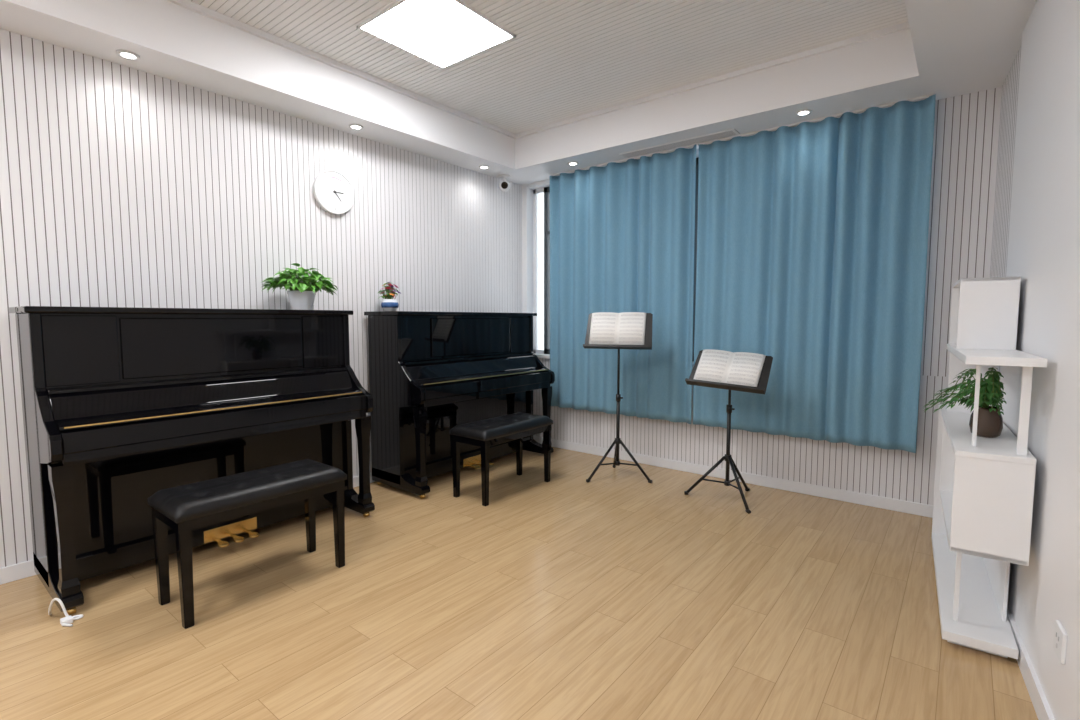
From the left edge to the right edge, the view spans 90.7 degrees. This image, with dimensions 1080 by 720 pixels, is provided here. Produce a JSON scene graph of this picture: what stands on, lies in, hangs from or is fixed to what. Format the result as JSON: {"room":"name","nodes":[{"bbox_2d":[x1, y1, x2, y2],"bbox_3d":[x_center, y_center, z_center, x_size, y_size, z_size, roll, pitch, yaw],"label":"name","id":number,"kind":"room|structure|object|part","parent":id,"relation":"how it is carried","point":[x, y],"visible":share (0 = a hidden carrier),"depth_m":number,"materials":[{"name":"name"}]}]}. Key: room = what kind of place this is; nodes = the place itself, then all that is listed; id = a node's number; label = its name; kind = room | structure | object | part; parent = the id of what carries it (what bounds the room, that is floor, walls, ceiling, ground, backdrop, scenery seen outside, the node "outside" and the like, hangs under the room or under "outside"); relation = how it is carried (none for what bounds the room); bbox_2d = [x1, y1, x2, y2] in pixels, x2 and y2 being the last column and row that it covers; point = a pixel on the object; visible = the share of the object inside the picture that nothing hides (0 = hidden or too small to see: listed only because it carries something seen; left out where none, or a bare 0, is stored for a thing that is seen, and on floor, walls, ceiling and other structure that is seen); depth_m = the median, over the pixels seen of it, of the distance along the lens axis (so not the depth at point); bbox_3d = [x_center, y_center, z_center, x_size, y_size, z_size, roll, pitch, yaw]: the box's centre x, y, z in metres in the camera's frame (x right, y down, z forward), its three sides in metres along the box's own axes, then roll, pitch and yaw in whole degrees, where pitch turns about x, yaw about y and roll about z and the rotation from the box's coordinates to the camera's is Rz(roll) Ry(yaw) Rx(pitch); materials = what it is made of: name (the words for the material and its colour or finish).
{"room":"music room","nodes":[
{"label":"music room","id":0,"kind":"room"},
{"bbox_2d":[0,29,521,567],"bbox_3d":[-2.134,-0.394,2.834,0.153,2.750,6.500,4,6,38],"label":"wall","id":1,"kind":"structure","parent":0,"point":[121,186],"depth_m":2.94,"materials":[{"name":"grey paint"}]},
{"bbox_2d":[0,472,375,584],"bbox_3d":[-2.086,0.946,2.864,0.013,0.075,6.147,4,6,38],"label":"baseboard","id":2,"kind":"structure","parent":1,"relation":"attached to","point":[14,572],"depth_m":2.46,"materials":[{"name":"white"}]},
{"bbox_2d":[313,170,353,214],"bbox_3d":[-1.379,-1.122,3.572,0.037,0.286,0.286,4,6,38],"label":"wall clock","id":3,"kind":"object","parent":1,"relation":"attached to","point":[333,192],"visible":1,"depth_m":3.56,"materials":[{"name":"white plastic"}]},
{"bbox_2d":[0,0,1036,184],"bbox_3d":[-0.517,-1.526,1.419,4.032,0.285,6.150,4,6,38],"label":"ceiling","id":4,"kind":"structure","parent":0,"point":[945,48],"depth_m":3.04,"materials":[{"name":"white paint"}]},
{"bbox_2d":[116,50,139,60],"bbox_3d":[-1.983,-1.467,2.566,0.092,0.007,0.092,4,6,38],"label":"recessed light","id":5,"kind":"object","parent":4,"relation":"in","point":[125,54],"visible":1,"depth_m":2.56,"materials":[{"name":"white plastic"}]},
{"bbox_2d":[349,124,362,129],"bbox_3d":[-1.216,-1.540,3.524,0.092,0.007,0.092,4,6,38],"label":"recessed light","id":6,"kind":"object","parent":4,"relation":"in","point":[352,126],"visible":1,"depth_m":3.51,"materials":[{"name":"white plastic"}]},
{"bbox_2d":[357,0,515,68],"bbox_3d":[-0.550,-1.770,2.871,0.600,0.012,0.600,4,6,38],"label":"frame","id":7,"kind":"object","parent":4,"relation":"attached to","point":[397,3],"visible":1,"depth_m":2.81,"materials":[{"name":"white plastic"}]},
{"bbox_2d":[361,0,511,66],"bbox_3d":[-0.550,-1.770,2.871,0.576,0.007,0.576,4,6,38],"label":"ceiling light","id":8,"kind":"object","parent":7,"relation":"attached to","point":[443,33],"visible":1,"depth_m":2.86,"materials":[{"name":"white plastic"}]},
{"bbox_2d":[479,165,489,168],"bbox_3d":[-0.467,-1.612,4.459,0.092,0.007,0.092,4,6,38],"label":"recessed light","id":9,"kind":"object","parent":4,"relation":"in","point":[481,166],"visible":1,"depth_m":4.45,"materials":[{"name":"white plastic"}]},
{"bbox_2d":[499,174,510,191],"bbox_3d":[-0.314,-1.571,4.745,0.111,0.134,0.114,4,6,38],"label":"security camera","id":10,"kind":"object","parent":4,"relation":"attached to","point":[504,185],"visible":1,"depth_m":4.72,"materials":[{"name":"white plastic"}]},
{"bbox_2d":[189,0,907,133],"bbox_3d":[-0.521,-1.726,1.439,4.382,0.120,6.500,4,6,38],"label":"ceiling","id":11,"kind":"structure","parent":4,"relation":"attached to","point":[566,59],"depth_m":3.01,"materials":[{"name":"white paint"}]},
{"bbox_2d":[567,162,578,165],"bbox_3d":[0.270,-1.605,4.357,0.092,0.007,0.092,4,6,38],"label":"recessed light","id":12,"kind":"object","parent":4,"relation":"in","point":[568,163],"visible":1,"depth_m":4.35,"materials":[{"name":"white plastic"}]},
{"bbox_2d":[550,144,698,423],"bbox_3d":[0.625,-0.576,4.375,1.352,2.061,0.078,4,6,38],"label":"curtain","id":13,"kind":"object","parent":4,"relation":"hanging from","point":[622,232],"visible":0.92,"depth_m":4.31,"materials":[{"name":"blue fabric"}]},
{"bbox_2d":[619,129,739,157],"bbox_3d":[0.992,-1.569,3.885,0.880,0.008,0.120,4,6,38],"label":"ceiling vent","id":14,"kind":"object","parent":4,"relation":"in","point":[727,133],"visible":1,"depth_m":3.85,"materials":[{"name":"white plastic"}]},
{"bbox_2d":[795,109,811,115],"bbox_3d":[1.622,-1.522,3.281,0.092,0.007,0.092,4,6,38],"label":"recessed light","id":15,"kind":"object","parent":4,"relation":"in","point":[804,112],"visible":1,"depth_m":3.27,"materials":[{"name":"white plastic"}]},
{"bbox_2d":[693,93,935,452],"bbox_3d":[1.694,-0.510,3.517,1.385,2.061,0.079,3,6,38],"label":"curtain","id":16,"kind":"object","parent":4,"relation":"hanging from","point":[812,235],"visible":0.96,"depth_m":3.43,"materials":[{"name":"blue fabric"}]},
{"bbox_2d":[0,447,1037,719],"bbox_3d":[-0.521,1.126,1.659,4.382,0.100,6.500,4,6,38],"label":"floor","id":17,"kind":"structure","parent":0,"point":[617,594],"depth_m":2.11,"materials":[{"name":"brown wood"}]},
{"bbox_2d":[48,598,83,626],"bbox_3d":[-1.912,0.990,2.120,0.175,0.101,0.077,1,4,6],"label":"power cable","id":18,"kind":"object","parent":17,"relation":"on","point":[66,621],"visible":1,"depth_m":2.11,"materials":[{"name":"white plastic"}]},
{"bbox_2d":[8,306,374,614],"bbox_3d":[-1.680,0.359,2.814,0.600,1.252,1.472,4,6,38],"label":"upright piano","id":19,"kind":"object","parent":17,"relation":"on","point":[122,406],"visible":0.98,"depth_m":2.51,"materials":[{"name":"black paint"}]},
{"bbox_3d":[-1.918,0.689,2.154,0.066,0.545,0.066,4,6,38],"label":"leg","id":20,"kind":"part","parent":19,"relation":"part of","materials":[{"name":"black paint"}]},
{"bbox_3d":[-1.760,-0.256,2.831,0.395,0.027,1.472,4,6,38],"label":"lid","id":21,"kind":"part","parent":19,"relation":"part of","materials":[{"name":"black paint"}]},
{"bbox_3d":[-1.651,-0.070,2.760,0.041,0.335,1.370,4,6,38],"label":"panel","id":22,"kind":"part","parent":19,"relation":"part of","materials":[{"name":"black paint"}]},
{"bbox_3d":[-1.755,0.876,2.916,0.305,0.105,1.380,4,6,38],"label":"rail","id":23,"kind":"part","parent":19,"relation":"part of","materials":[{"name":"black paint"}]},
{"bbox_2d":[260,263,337,309],"bbox_3d":[-1.454,-0.442,3.250,0.390,0.279,0.422,1,4,7],"label":"pothos","id":24,"kind":"object","parent":19,"relation":"on","point":[301,295],"visible":1,"depth_m":3.18,"materials":[{"name":"green plant"}]},
{"bbox_2d":[287,291,315,309],"bbox_3d":[-1.448,-0.360,3.243,0.162,0.116,0.162,4,6,38],"label":"pot","id":25,"kind":"object","parent":19,"relation":"on","point":[298,300],"depth_m":3.19,"materials":[{"name":"white ceramic"}]},
{"bbox_3d":[-1.064,0.607,3.221,0.066,0.545,0.066,4,6,38],"label":"leg","id":26,"kind":"part","parent":19,"relation":"part of","materials":[{"name":"black paint"}]},
{"bbox_2d":[148,459,346,628],"bbox_3d":[-1.281,0.773,2.407,0.336,0.490,0.710,4,6,38],"label":"piano bench","id":27,"kind":"object","parent":17,"relation":"on","point":[186,508],"visible":1,"depth_m":2.24,"materials":[{"name":"black leather"}]},
{"bbox_3d":[-1.590,0.831,2.241,0.044,0.400,0.044,4,6,38],"label":"leg","id":28,"kind":"part","parent":27,"relation":"part of","materials":[{"name":"black paint"}]},
{"bbox_3d":[-1.377,0.844,2.072,0.044,0.400,0.044,4,6,38],"label":"leg","id":29,"kind":"part","parent":27,"relation":"part of","materials":[{"name":"black paint"}]},
{"bbox_2d":[148,459,346,522],"bbox_3d":[-1.281,0.558,2.390,0.336,0.060,0.710,4,6,38],"label":"cushion","id":30,"kind":"object","parent":27,"relation":"on","point":[212,498],"depth_m":2.27,"materials":[{"name":"black leather"}]},
{"bbox_3d":[-1.184,0.791,2.748,0.044,0.400,0.044,4,6,38],"label":"leg","id":31,"kind":"part","parent":27,"relation":"part of","materials":[{"name":"black paint"}]},
{"bbox_3d":[-0.972,0.804,2.579,0.044,0.400,0.044,4,6,38],"label":"leg","id":32,"kind":"part","parent":27,"relation":"part of","materials":[{"name":"black paint"}]},
{"bbox_2d":[364,311,554,498],"bbox_3d":[-0.557,0.251,4.216,0.600,1.252,1.472,4,6,38],"label":"upright piano","id":33,"kind":"object","parent":17,"relation":"on","point":[431,373],"visible":0.84,"depth_m":3.87,"materials":[{"name":"black paint"}]},
{"bbox_2d":[378,282,399,310],"bbox_3d":[-1.087,-0.453,3.818,0.144,0.213,0.172,4,6,38],"label":"flower pot","id":34,"kind":"object","parent":33,"relation":"on","point":[388,304],"visible":0.99,"depth_m":3.79,"materials":[{"name":"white ceramic"}]},
{"bbox_3d":[-1.075,-0.390,3.821,0.124,0.088,0.124,4,6,38],"label":"pot","id":35,"kind":"part","parent":34,"relation":"part of","materials":[{"name":"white ceramic"}]},
{"bbox_3d":[-0.795,0.581,3.556,0.066,0.545,0.066,4,6,38],"label":"leg","id":36,"kind":"part","parent":33,"relation":"part of","materials":[{"name":"black paint"}]},
{"bbox_3d":[-0.637,-0.364,4.233,0.395,0.027,1.472,4,6,38],"label":"lid","id":37,"kind":"part","parent":33,"relation":"part of","materials":[{"name":"black paint"}]},
{"bbox_3d":[-0.528,-0.177,4.163,0.041,0.335,1.370,4,6,38],"label":"panel","id":38,"kind":"part","parent":33,"relation":"part of","materials":[{"name":"black paint"}]},
{"bbox_3d":[-0.632,0.768,4.319,0.305,0.105,1.380,4,6,38],"label":"rail","id":39,"kind":"part","parent":33,"relation":"part of","materials":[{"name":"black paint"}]},
{"bbox_3d":[0.059,0.499,4.624,0.066,0.545,0.066,4,6,38],"label":"leg","id":40,"kind":"part","parent":33,"relation":"part of","materials":[{"name":"black paint"}]},
{"bbox_2d":[449,412,552,506],"bbox_3d":[-0.255,0.669,3.759,0.336,0.490,0.710,4,6,38],"label":"piano bench","id":41,"kind":"object","parent":17,"relation":"on","point":[486,433],"visible":1,"depth_m":3.58,"materials":[{"name":"black leather"}]},
{"bbox_3d":[-0.564,0.726,3.594,0.044,0.400,0.044,4,6,38],"label":"leg","id":42,"kind":"part","parent":41,"relation":"part of","materials":[{"name":"black paint"}]},
{"bbox_3d":[-0.352,0.739,3.425,0.044,0.400,0.044,4,6,38],"label":"leg","id":43,"kind":"part","parent":41,"relation":"part of","materials":[{"name":"black paint"}]},
{"bbox_2d":[449,412,552,440],"bbox_3d":[-0.255,0.454,3.743,0.336,0.060,0.710,4,6,38],"label":"cushion","id":44,"kind":"object","parent":41,"relation":"on","point":[504,427],"depth_m":3.60,"materials":[{"name":"black leather"}]},
{"bbox_3d":[-0.159,0.687,4.101,0.044,0.400,0.044,4,6,38],"label":"leg","id":45,"kind":"part","parent":41,"relation":"part of","materials":[{"name":"black paint"}]},
{"bbox_3d":[0.054,0.700,3.932,0.044,0.400,0.044,4,6,38],"label":"leg","id":46,"kind":"part","parent":41,"relation":"part of","materials":[{"name":"black paint"}]},
{"bbox_2d":[583,312,652,482],"bbox_3d":[0.559,0.273,3.962,0.450,1.253,0.490,-3,5,-35],"label":"music stand","id":47,"kind":"object","parent":17,"relation":"on","point":[605,330],"visible":1,"depth_m":3.95,"materials":[{"name":"black metal"}]},
{"bbox_3d":[0.459,0.753,3.975,0.195,0.294,0.202,1,5,19],"label":"leg","id":48,"kind":"part","parent":47,"relation":"part of","materials":[{"name":"black metal"}]},
{"bbox_3d":[0.595,0.737,4.185,0.025,0.294,0.265,0,4,3],"label":"leg","id":49,"kind":"part","parent":47,"relation":"part of","materials":[{"name":"black"}]},
{"bbox_2d":[589,312,645,344],"bbox_3d":[0.572,-0.224,3.949,0.410,0.274,0.019,1,-17,19],"label":"book","id":50,"kind":"object","parent":47,"relation":"on","point":[607,328],"depth_m":3.95,"materials":[{"name":"white paper"}]},
{"bbox_2d":[583,313,652,349],"bbox_3d":[0.582,-0.219,3.950,0.500,0.285,0.080,1,-17,19],"label":"tray","id":51,"kind":"object","parent":47,"relation":"on","point":[618,331],"depth_m":3.93,"materials":[{"name":"black metal"}]},
{"bbox_3d":[0.709,0.753,3.966,0.265,0.294,0.025,3,5,32],"label":"leg","id":52,"kind":"part","parent":47,"relation":"part of","materials":[{"name":"black metal"}]},
{"bbox_2d":[684,349,772,513],"bbox_3d":[1.261,0.432,3.559,0.513,0.996,0.469,3,5,36],"label":"music stand","id":53,"kind":"object","parent":17,"relation":"on","point":[721,369],"visible":1,"depth_m":3.49,"materials":[{"name":"black metal"}]},
{"bbox_3d":[1.115,0.781,3.603,0.265,0.294,0.025,2,5,21],"label":"leg","id":54,"kind":"part","parent":53,"relation":"part of","materials":[{"name":"black metal"}]},
{"bbox_2d":[685,350,772,393],"bbox_3d":[1.238,0.065,3.482,0.500,0.285,0.080,7,-30,36],"label":"tray","id":55,"kind":"object","parent":53,"relation":"on","point":[721,369],"depth_m":3.46,"materials":[{"name":"black metal"}]},
{"bbox_2d":[693,349,765,386],"bbox_3d":[1.229,0.059,3.485,0.410,0.274,0.019,7,-30,36],"label":"book","id":56,"kind":"object","parent":53,"relation":"on","point":[739,368],"depth_m":3.48,"materials":[{"name":"white paper"}]},
{"bbox_3d":[1.272,0.796,3.408,0.201,0.294,0.196,3,5,36],"label":"leg","id":57,"kind":"part","parent":53,"relation":"part of","materials":[{"name":"black metal"}]},
{"bbox_3d":[1.360,0.778,3.643,0.265,0.294,0.025,-4,6,-39],"label":"leg","id":58,"kind":"part","parent":53,"relation":"part of","materials":[{"name":"black metal"}]},
{"bbox_2d":[931,276,1047,658],"bbox_3d":[1.834,0.346,2.243,0.212,1.365,1.230,3,5,34],"label":"bookcase","id":59,"kind":"object","parent":17,"relation":"on","point":[984,487],"visible":0.92,"depth_m":1.99,"materials":[{"name":"white laminate"}]},
{"bbox_3d":[2.176,0.590,2.765,0.200,0.670,0.015,3,5,34],"label":"panel","id":60,"kind":"part","parent":59,"relation":"part of","materials":[{"name":"white laminate"}]},
{"bbox_3d":[1.569,0.816,2.002,0.015,0.335,0.015,3,5,34],"label":"post","id":61,"kind":"part","parent":59,"relation":"part of","materials":[{"name":"white laminate"}]},
{"bbox_2d":[923,367,1005,437],"bbox_3d":[1.640,0.157,2.066,0.250,0.260,0.404,4,6,38],"label":"potted plant","id":62,"kind":"object","parent":59,"relation":"on","point":[990,419],"visible":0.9,"depth_m":1.99,"materials":[{"name":"leaf"},{"name":"brown ceramic"}]},
{"bbox_2d":[969,406,1002,437],"bbox_3d":[1.694,0.234,2.024,0.100,0.112,0.100,4,6,38],"label":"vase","id":63,"kind":"object","parent":62,"relation":"on","point":[990,424],"depth_m":1.99,"materials":[{"name":"brown ceramic"}]},
{"bbox_3d":[1.872,0.976,2.344,0.210,0.035,1.100,3,5,34],"label":"shelf","id":64,"kind":"part","parent":59,"relation":"part of","materials":[{"name":"white laminate"}]},
{"bbox_3d":[1.522,0.155,1.860,0.012,0.295,0.012,3,5,34],"label":"post","id":65,"kind":"part","parent":59,"relation":"part of","materials":[{"name":"white laminate"}]},
{"bbox_3d":[1.839,0.283,2.250,0.206,0.020,1.204,3,5,34],"label":"shelf","id":66,"kind":"part","parent":59,"relation":"part of","materials":[{"name":"white laminate"}]},
{"bbox_3d":[1.998,0.789,2.355,0.012,0.335,0.885,3,5,34],"label":"panel","id":67,"kind":"part","parent":59,"relation":"part of","materials":[{"name":"white laminate"}]},
{"bbox_3d":[1.796,-0.029,2.149,0.198,0.028,1.080,3,5,34],"label":"shelf","id":68,"kind":"part","parent":59,"relation":"part of","materials":[{"name":"white laminate"}]},
{"bbox_2d":[522,87,1001,504],"bbox_3d":[1.320,-0.491,4.101,3.666,2.750,0.203,4,6,38],"label":"wall","id":69,"kind":"structure","parent":0,"point":[966,126],"depth_m":3.25,"materials":[{"name":"grey paint"}]},
{"bbox_2d":[533,188,543,353],"bbox_3d":[0.002,-0.849,5.163,0.130,1.580,0.050,4,6,38],"label":"window","id":70,"kind":"structure","parent":69,"relation":"in","point":[540,190],"depth_m":5.17,"materials":[{"name":"white metal"}]},
{"bbox_2d":[537,193,549,349],"bbox_3d":[1.131,-0.784,4.264,2.980,1.530,0.006,4,6,38],"label":"glass","id":71,"kind":"object","parent":69,"relation":"attached to","point":[540,197],"visible":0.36,"depth_m":5.15,"materials":[{"name":"white"}]},
{"bbox_2d":[535,353,693,366],"bbox_3d":[1.069,0.026,4.257,3.030,0.034,0.135,4,6,38],"label":"sill","id":72,"kind":"structure","parent":69,"relation":"attached to","point":[544,356],"depth_m":5.00,"materials":[{"name":"white laminate"}]},
{"bbox_2d":[544,157,698,361],"bbox_3d":[1.182,-0.776,4.224,2.890,1.580,0.050,4,6,38],"label":"frame","id":73,"kind":"object","parent":69,"relation":"attached to","point":[546,189],"visible":0.24,"depth_m":5.05,"materials":[{"name":"grey metal"}]},
{"bbox_2d":[533,435,932,517],"bbox_3d":[1.177,0.844,4.180,3.440,0.075,0.013,4,6,38],"label":"baseboard","id":74,"kind":"structure","parent":69,"relation":"attached to","point":[926,510],"depth_m":3.79,"materials":[{"name":"white"}]},
{"bbox_2d":[990,0,1079,719],"bbox_3d":[0.898,-0.207,0.409,0.185,2.750,6.526,3,5,33],"label":"wall","id":75,"kind":"structure","parent":0,"point":[1036,230],"depth_m":1.75,"materials":[{"name":"grey paint"}]},
{"bbox_2d":[1007,603,1054,719],"bbox_3d":[0.632,1.145,0.275,0.013,0.075,5.504,3,5,33],"label":"baseboard","id":76,"kind":"structure","parent":75,"relation":"attached to","point":[1043,711],"depth_m":1.71,"materials":[{"name":"white"}]},
{"bbox_2d":[1053,620,1067,664],"bbox_3d":[1.438,0.779,1.475,0.012,0.086,0.086,3,5,33],"label":"wall socket","id":77,"kind":"object","parent":75,"relation":"attached to","point":[1060,636],"visible":1,"depth_m":1.46,"materials":[{"name":"white plastic"}]}
]}

